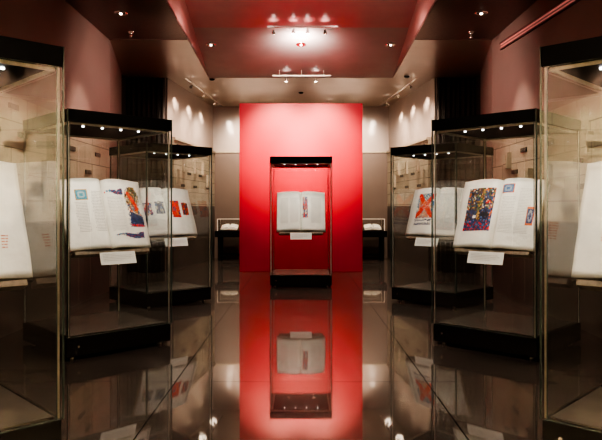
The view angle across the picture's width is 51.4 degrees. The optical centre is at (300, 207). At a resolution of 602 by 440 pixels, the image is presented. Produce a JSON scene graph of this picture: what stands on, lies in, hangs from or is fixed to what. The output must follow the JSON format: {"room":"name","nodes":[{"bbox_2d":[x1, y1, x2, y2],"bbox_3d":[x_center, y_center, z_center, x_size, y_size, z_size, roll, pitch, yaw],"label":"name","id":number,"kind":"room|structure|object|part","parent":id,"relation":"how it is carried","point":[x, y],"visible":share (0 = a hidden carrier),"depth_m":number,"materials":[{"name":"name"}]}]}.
{"room":"museum","nodes":[
{"label":"museum","id":0,"kind":"room"},
{"bbox_2d":[0,0,121,337],"bbox_3d":[-3.050,-0.666,3.904,0.578,3.880,16.208,0,0,-2],"label":"wall","id":1,"kind":"structure","parent":0,"point":[92,72],"depth_m":7.29,"materials":[{"name":"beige paint"}]},
{"bbox_2d":[122,75,126,273],"bbox_3d":[-3.220,-0.656,12.273,0.850,3.860,0.745,0,0,0],"label":"wall","id":2,"kind":"structure","parent":0,"point":[124,79],"depth_m":12.27,"materials":[{"name":"paint"}]},
{"bbox_2d":[160,78,215,271],"bbox_3d":[-2.466,-0.666,14.187,0.258,3.880,3.554,0,0,7],"label":"wall","id":3,"kind":"structure","parent":0,"point":[191,117],"depth_m":14.28,"materials":[{"name":"paint"}]},
{"bbox_2d":[0,258,601,439],"bbox_3d":[0.000,1.324,6.000,7.600,0.100,21.000,0,0,0],"label":"floor","id":4,"kind":"structure","parent":0,"point":[347,359],"depth_m":4.82,"materials":[{"name":"brown tile"}]},
{"bbox_2d":[0,36,63,439],"bbox_3d":[-1.923,0.224,3.222,1.000,2.100,1.011,0,0,-44],"label":"display case","id":5,"kind":"object","parent":4,"relation":"on","point":[21,61],"visible":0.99,"depth_m":3.20,"materials":[{"name":"black paint"}]},
{"bbox_2d":[0,279,27,291],"bbox_3d":[-1.866,0.431,3.279,0.747,1.281,0.441,0,0,-44],"label":"cradle","id":6,"kind":"object","parent":5,"relation":"on","point":[12,285],"visible":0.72,"depth_m":3.40,"materials":[{"name":"beige wood"}]},
{"bbox_2d":[0,161,32,281],"bbox_3d":[-1.887,0.064,3.300,0.848,0.700,0.359,0,0,-44],"label":"open book","id":7,"kind":"object","parent":6,"relation":"on","point":[15,258],"visible":0.98,"depth_m":3.50,"materials":[{"name":"paper"}]},
{"bbox_3d":[-1.930,-0.712,3.230,0.944,0.018,0.944,0,0,-44],"label":"lid frame","id":8,"kind":"part","parent":5,"relation":"part of","materials":[{"name":"metal"}]},
{"bbox_3d":[-1.930,-0.773,3.230,0.990,0.105,0.990,0,0,-44],"label":"lid","id":9,"kind":"part","parent":5,"relation":"part of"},
{"bbox_2d":[23,108,171,358],"bbox_3d":[-1.918,0.224,5.882,1.000,2.100,1.011,0,0,-44],"label":"display case","id":10,"kind":"object","parent":4,"relation":"on","point":[87,334],"visible":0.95,"depth_m":5.66,"materials":[{"name":"black paint"}]},
{"bbox_3d":[-1.925,-0.773,5.890,0.990,0.105,0.990,0,0,-44],"label":"lid","id":11,"kind":"part","parent":10,"relation":"part of","materials":[{"name":"black metal"}]},
{"bbox_3d":[-1.925,-0.712,5.890,0.944,0.018,0.944,0,0,-44],"label":"lid frame","id":12,"kind":"part","parent":10,"relation":"part of","materials":[{"name":"metal"}]},
{"bbox_2d":[71,248,148,258],"bbox_3d":[-1.846,0.431,5.953,0.747,1.281,0.441,0,0,-44],"label":"cradle","id":13,"kind":"object","parent":10,"relation":"on","point":[83,254],"visible":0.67,"depth_m":5.76,"materials":[{"name":"beige wood"}]},
{"bbox_2d":[54,178,150,253],"bbox_3d":[-1.867,0.064,5.974,0.848,0.700,0.359,0,0,-44],"label":"open book","id":14,"kind":"object","parent":13,"relation":"on","point":[106,214],"visible":0.96,"depth_m":5.92,"materials":[{"name":"paper"}]},
{"bbox_2d":[99,251,136,264],"bbox_3d":[-1.690,0.462,5.790,0.355,0.112,0.046,0,0,-44],"label":"card","id":15,"kind":"object","parent":13,"relation":"attached to","point":[125,257],"visible":1,"depth_m":5.78,"materials":[{"name":"white paper"}]},
{"bbox_3d":[-1.573,0.179,5.525,0.990,1.799,0.014,0,0,-44],"label":"glass door","id":16,"kind":"part","parent":10,"relation":"part of","materials":[{"name":"clear glass"}]},
{"bbox_2d":[109,142,211,307],"bbox_3d":[-1.923,0.224,8.562,1.000,2.100,1.011,0,0,-44],"label":"display case","id":17,"kind":"object","parent":4,"relation":"on","point":[146,294],"visible":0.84,"depth_m":8.31,"materials":[{"name":"black paint"}]},
{"bbox_3d":[-1.930,-0.773,8.570,0.990,0.105,0.990,0,0,-44],"label":"lid","id":18,"kind":"part","parent":17,"relation":"part of","materials":[{"name":"black metal"}]},
{"bbox_3d":[-1.930,-0.712,8.570,0.944,0.018,0.944,0,0,-44],"label":"lid frame","id":19,"kind":"part","parent":17,"relation":"part of","materials":[{"name":"metal"}]},
{"bbox_2d":[150,236,196,241],"bbox_3d":[-1.844,0.431,8.639,0.774,1.281,0.441,0,0,-44],"label":"cradle","id":20,"kind":"object","parent":17,"relation":"on","point":[152,239],"visible":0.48,"depth_m":8.47,"materials":[{"name":"beige wood"}]},
{"bbox_2d":[139,187,197,237],"bbox_3d":[-1.865,0.064,8.661,0.878,0.700,0.359,0,0,-44],"label":"open book","id":21,"kind":"object","parent":20,"relation":"on","point":[183,222],"visible":0.84,"depth_m":8.64,"materials":[{"name":"paper"}]},
{"bbox_2d":[164,238,187,246],"bbox_3d":[-1.688,0.462,8.477,0.355,0.112,0.046,0,0,-44],"label":"card","id":22,"kind":"object","parent":20,"relation":"attached to","point":[175,241],"visible":0.92,"depth_m":8.48,"materials":[{"name":"white paper"}]},
{"bbox_3d":[-1.578,0.179,8.205,0.990,1.799,0.014,0,0,-44],"label":"glass door","id":23,"kind":"part","parent":17,"relation":"part of","materials":[{"name":"clear glass"}]},
{"bbox_2d":[215,218,238,260],"bbox_3d":[-1.400,0.768,15.400,1.360,1.012,0.620,0,0,0],"label":"case","id":24,"kind":"object","parent":4,"relation":"on","point":[219,233],"visible":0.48,"depth_m":15.12,"materials":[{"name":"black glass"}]},
{"bbox_3d":[-1.980,0.979,15.140,0.060,0.590,0.060,0,0,0],"label":"leg","id":25,"kind":"part","parent":24,"relation":"part of","materials":[{"name":"black metal"}]},
{"bbox_3d":[-1.980,0.979,15.660,0.060,0.590,0.060,0,0,0],"label":"leg","id":26,"kind":"part","parent":24,"relation":"part of","materials":[{"name":"black metal"}]},
{"bbox_2d":[221,224,237,230],"bbox_3d":[-1.750,0.469,15.360,0.400,0.165,0.260,0,0,0],"label":"open booklet","id":27,"kind":"object","parent":24,"relation":"on","point":[226,227],"visible":1,"depth_m":15.28,"materials":[{"name":"white paper"}]},
{"bbox_2d":[239,103,362,271],"bbox_3d":[0.000,-0.406,12.610,2.450,3.360,0.300,0,0,0],"label":"wall","id":28,"kind":"structure","parent":4,"relation":"on","point":[266,130],"depth_m":12.46,"materials":[{"name":"red paint"}]},
{"bbox_2d":[270,156,331,286],"bbox_3d":[0.000,0.224,10.520,1.000,2.100,1.011,0,0,0],"label":"display case","id":29,"kind":"object","parent":4,"relation":"on","point":[278,277],"visible":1,"depth_m":10.04,"materials":[{"name":"black paint"}]},
{"bbox_3d":[-0.483,0.179,10.530,0.010,1.799,0.940,0,0,0],"label":"glass pane","id":30,"kind":"part","parent":29,"relation":"part of","materials":[{"name":"clear glass"}]},
{"bbox_2d":[279,232,322,234],"bbox_3d":[0.000,0.431,10.521,0.729,1.281,0.441,0,0,0],"label":"cradle","id":31,"kind":"object","parent":29,"relation":"on","point":[280,233],"visible":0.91,"depth_m":10.38,"materials":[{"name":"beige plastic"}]},
{"bbox_2d":[290,233,311,239],"bbox_3d":[0.000,0.462,10.295,0.355,0.112,0.045,0,0,0],"label":"card","id":32,"kind":"object","parent":31,"relation":"attached to","point":[293,236],"visible":1,"depth_m":10.29,"materials":[{"name":"white paper"}]},
{"bbox_2d":[276,191,325,232],"bbox_3d":[0.000,0.064,10.550,0.828,0.700,0.359,0,0,0],"label":"open book","id":33,"kind":"object","parent":31,"relation":"on","point":[297,211],"visible":1,"depth_m":10.51,"materials":[{"name":"paper"}]},
{"bbox_3d":[0.000,-0.773,10.530,0.990,0.105,0.990,0,0,0],"label":"lid","id":34,"kind":"part","parent":29,"relation":"part of","materials":[{"name":"black metal"}]},
{"bbox_3d":[0.000,-0.712,10.530,0.944,0.018,0.944,0,0,0],"label":"lid frame","id":35,"kind":"part","parent":29,"relation":"part of","materials":[{"name":"metal"}]},
{"bbox_3d":[0.483,0.179,10.530,0.010,1.799,0.940,0,0,0],"label":"glass pane","id":36,"kind":"part","parent":29,"relation":"part of","materials":[{"name":"clear glass"}]},
{"bbox_2d":[363,218,386,260],"bbox_3d":[1.400,0.768,15.400,1.360,1.012,0.620,0,0,0],"label":"case","id":37,"kind":"object","parent":4,"relation":"on","point":[382,233],"visible":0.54,"depth_m":15.12,"materials":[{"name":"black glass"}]},
{"bbox_2d":[364,224,380,230],"bbox_3d":[1.750,0.469,15.360,0.400,0.165,0.260,0,0,0],"label":"open booklet","id":38,"kind":"object","parent":37,"relation":"on","point":[368,227],"visible":1,"depth_m":15.28,"materials":[{"name":"white paper"}]},
{"bbox_3d":[1.980,0.979,15.660,0.060,0.590,0.060,0,0,0],"label":"leg","id":39,"kind":"part","parent":37,"relation":"part of","materials":[{"name":"black metal"}]},
{"bbox_3d":[1.980,0.979,15.140,0.060,0.590,0.060,0,0,0],"label":"leg","id":40,"kind":"part","parent":37,"relation":"part of","materials":[{"name":"black metal"}]},
{"bbox_2d":[391,142,492,307],"bbox_3d":[1.933,0.224,8.562,1.000,2.100,1.011,0,0,44],"label":"display case","id":41,"kind":"object","parent":4,"relation":"on","point":[455,294],"visible":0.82,"depth_m":8.33,"materials":[{"name":"black paint"}]},
{"bbox_2d":[406,236,453,241],"bbox_3d":[1.854,0.431,8.639,0.774,1.281,0.441,0,0,44],"label":"cradle","id":42,"kind":"object","parent":41,"relation":"on","point":[441,239],"visible":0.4,"depth_m":8.46,"materials":[{"name":"beige wood"}]},
{"bbox_2d":[414,238,438,246],"bbox_3d":[1.698,0.462,8.477,0.355,0.112,0.046,0,0,44],"label":"card","id":43,"kind":"object","parent":42,"relation":"attached to","point":[419,241],"visible":0.91,"depth_m":8.49,"materials":[{"name":"white paper"}]},
{"bbox_2d":[405,187,463,237],"bbox_3d":[1.875,0.064,8.661,0.878,0.700,0.359,0,0,44],"label":"open book","id":44,"kind":"object","parent":42,"relation":"on","point":[419,222],"visible":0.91,"depth_m":8.63,"materials":[{"name":"paper"}]},
{"bbox_3d":[1.940,-0.712,8.570,0.944,0.018,0.944,0,0,44],"label":"lid frame","id":45,"kind":"part","parent":41,"relation":"part of","materials":[{"name":"metal"}]},
{"bbox_3d":[1.940,-0.773,8.570,0.990,0.105,0.990,0,0,44],"label":"lid","id":46,"kind":"part","parent":41,"relation":"part of","materials":[{"name":"black metal"}]},
{"bbox_2d":[431,108,580,358],"bbox_3d":[1.933,0.224,5.883,1.000,2.100,1.011,0,0,44],"label":"display case","id":47,"kind":"object","parent":4,"relation":"on","point":[516,334],"visible":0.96,"depth_m":5.68,"materials":[{"name":"black paint"}]},
{"bbox_3d":[1.588,0.179,5.525,0.990,1.799,0.014,0,0,44],"label":"glass door","id":48,"kind":"part","parent":47,"relation":"part of","materials":[{"name":"clear glass"}]},
{"bbox_2d":[454,248,532,257],"bbox_3d":[1.861,0.431,5.953,0.747,1.281,0.441,0,0,44],"label":"cradle","id":49,"kind":"object","parent":47,"relation":"on","point":[516,254],"visible":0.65,"depth_m":5.76,"materials":[{"name":"beige wood"}]},
{"bbox_2d":[467,251,503,264],"bbox_3d":[1.705,0.462,5.790,0.355,0.112,0.046,0,0,44],"label":"card","id":50,"kind":"object","parent":49,"relation":"attached to","point":[477,257],"visible":1,"depth_m":5.78,"materials":[{"name":"white paper"}]},
{"bbox_2d":[452,178,549,253],"bbox_3d":[1.882,0.064,5.974,0.848,0.700,0.359,0,0,44],"label":"open book","id":51,"kind":"object","parent":49,"relation":"on","point":[495,214],"visible":1,"depth_m":5.91,"materials":[{"name":"paper"}]},
{"bbox_3d":[2.093,0.074,5.726,0.066,0.174,0.075,0,0,44],"label":"illuminated panel","id":52,"kind":"part","parent":51,"relation":"part of","materials":[{"name":"multicoloured paper"}]},
{"bbox_3d":[1.940,-0.712,5.890,0.944,0.018,0.944,0,0,44],"label":"lid frame","id":53,"kind":"part","parent":47,"relation":"part of","materials":[{"name":"metal"}]},
{"bbox_3d":[1.940,-0.773,5.890,0.990,0.105,0.990,0,0,44],"label":"lid","id":54,"kind":"part","parent":47,"relation":"part of","materials":[{"name":"black metal"}]},
{"bbox_2d":[540,36,601,439],"bbox_3d":[1.933,0.224,3.223,1.000,2.100,1.011,0,0,44],"label":"display case","id":55,"kind":"object","parent":4,"relation":"on","point":[580,61],"visible":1,"depth_m":3.20,"materials":[{"name":"black paint"}]},
{"bbox_3d":[1.940,-0.773,3.230,0.990,0.105,0.990,0,0,44],"label":"lid","id":56,"kind":"part","parent":55,"relation":"part of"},
{"bbox_3d":[1.940,-0.712,3.230,0.944,0.018,0.944,0,0,44],"label":"lid frame","id":57,"kind":"part","parent":55,"relation":"part of","materials":[{"name":"metal"}]},
{"bbox_2d":[576,279,601,290],"bbox_3d":[1.876,0.431,3.279,0.747,1.281,0.441,0,0,44],"label":"cradle","id":58,"kind":"object","parent":55,"relation":"on","point":[591,285],"visible":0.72,"depth_m":3.40,"materials":[{"name":"beige wood"}]},
{"bbox_2d":[571,161,601,281],"bbox_3d":[1.897,0.064,3.300,0.848,0.700,0.359,0,0,44],"label":"open book","id":59,"kind":"object","parent":58,"relation":"on","point":[587,261],"visible":1,"depth_m":3.51,"materials":[{"name":"white paper"},{"name":"ink"}]},
{"bbox_2d":[65,0,536,106],"bbox_3d":[0.000,-3.292,5.950,7.600,1.411,20.500,0,0,0],"label":"ceiling","id":60,"kind":"structure","parent":0,"point":[175,60],"depth_m":10.54,"materials":[{"name":"red paint"}]},
{"bbox_2d":[114,11,127,14],"bbox_3d":[-2.390,-2.575,8.300,0.176,0.022,0.176,0,0,0],"label":"recessed light","id":61,"kind":"object","parent":60,"relation":"in","point":[115,12],"visible":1,"depth_m":8.28,"materials":[{"name":"silver metal"}]},
{"bbox_2d":[127,78,166,271],"bbox_3d":[-3.057,-0.658,12.405,0.806,3.835,0.095,0,0,0],"label":"curtain","id":62,"kind":"object","parent":60,"relation":"hanging from","point":[145,96],"visible":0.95,"depth_m":12.40,"materials":[{"name":"black fabric"}]},
{"bbox_2d":[185,76,222,105],"bbox_3d":[-2.053,-2.468,13.476,0.082,0.236,3.263,0,0,5],"label":"track light","id":63,"kind":"object","parent":60,"relation":"hanging from","point":[186,78],"visible":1,"depth_m":13.24,"materials":[{"name":"silver metal"}]},
{"bbox_2d":[206,42,215,46],"bbox_3d":[-1.567,-2.841,10.900,0.175,0.036,0.172,0,0,6],"label":"recessed light","id":64,"kind":"object","parent":60,"relation":"in","point":[210,44],"visible":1,"depth_m":10.88,"materials":[{"name":"silver metal"}]},
{"bbox_2d":[296,42,305,46],"bbox_3d":[0.000,-2.841,10.900,0.175,0.036,0.172,0,0,-6],"label":"recessed light","id":65,"kind":"object","parent":60,"relation":"in","point":[300,44],"visible":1,"depth_m":10.88,"materials":[{"name":"silver metal"}]},
{"bbox_2d":[272,70,330,81],"bbox_3d":[0.010,-2.539,12.059,1.120,0.228,0.062,0,0,0],"label":"track light","id":66,"kind":"object","parent":60,"relation":"hanging from","point":[315,79],"visible":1,"depth_m":12.04,"materials":[{"name":"metal"}]},
{"bbox_3d":[0.010,-2.546,12.050,1.120,0.022,0.028,0,0,0],"label":"rail","id":67,"kind":"part","parent":66,"relation":"part of","materials":[{"name":"metal"}]},
{"bbox_2d":[268,20,337,33],"bbox_3d":[0.028,-2.885,9.988,1.115,0.227,0.089,0,0,0],"label":"track light","id":68,"kind":"object","parent":60,"relation":"hanging from","point":[276,26],"visible":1,"depth_m":9.97,"materials":[{"name":"silver metal"}]},
{"bbox_3d":[0.028,-2.891,9.980,1.115,0.022,0.028,0,0,0],"label":"rail","id":69,"kind":"part","parent":68,"relation":"part of","materials":[{"name":"silver metal"}]},
{"bbox_2d":[386,42,395,46],"bbox_3d":[1.560,-2.841,10.900,0.175,0.036,0.172,0,0,6],"label":"recessed light","id":70,"kind":"object","parent":60,"relation":"in","point":[391,44],"visible":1,"depth_m":10.88,"materials":[{"name":"silver metal"}]},
{"bbox_2d":[379,76,416,105],"bbox_3d":[2.053,-2.468,13.476,0.082,0.236,3.263,0,0,-5],"label":"track light","id":71,"kind":"object","parent":60,"relation":"hanging from","point":[415,78],"visible":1,"depth_m":13.24,"materials":[{"name":"silver metal"}]},
{"bbox_2d":[435,78,474,271],"bbox_3d":[3.057,-0.658,12.405,0.806,3.835,0.095,0,0,0],"label":"curtain","id":72,"kind":"object","parent":60,"relation":"hanging from","point":[455,96],"visible":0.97,"depth_m":12.40,"materials":[{"name":"black fabric"}]},
{"bbox_2d":[474,11,487,14],"bbox_3d":[2.390,-2.575,8.300,0.176,0.022,0.176,0,0,0],"label":"recessed light","id":73,"kind":"object","parent":60,"relation":"in","point":[478,12],"visible":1,"depth_m":8.28,"materials":[{"name":"silver metal"}]},
{"bbox_2d":[213,107,388,257],"bbox_3d":[0.000,-0.656,15.992,5.200,3.900,0.225,0,0,0],"label":"wall","id":74,"kind":"structure","parent":0,"point":[225,119],"depth_m":15.90,"materials":[{"name":"beige paint"}]},
{"bbox_2d":[386,78,441,271],"bbox_3d":[2.466,-0.666,14.187,0.258,3.880,3.554,0,0,-7],"label":"wall","id":75,"kind":"structure","parent":0,"point":[410,117],"depth_m":14.04,"materials":[{"name":"paint"}]},
{"bbox_2d":[475,75,479,273],"bbox_3d":[3.220,-0.656,12.273,0.850,3.860,0.745,0,0,0],"label":"wall","id":76,"kind":"structure","parent":0,"point":[477,79],"depth_m":12.27,"materials":[{"name":"black"}]},
{"bbox_2d":[480,0,601,337],"bbox_3d":[3.026,-0.666,3.905,0.626,3.880,16.208,0,0,2],"label":"wall","id":77,"kind":"structure","parent":0,"point":[509,76],"depth_m":7.32,"materials":[{"name":"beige paint"}]},
{"bbox_2d":[499,0,579,49],"bbox_3d":[2.919,-2.208,6.080,0.030,0.425,6.160,0,0,0],"label":"wall light slot","id":78,"kind":"object","parent":77,"relation":"attached to","point":[563,5],"visible":1,"depth_m":7.68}
]}

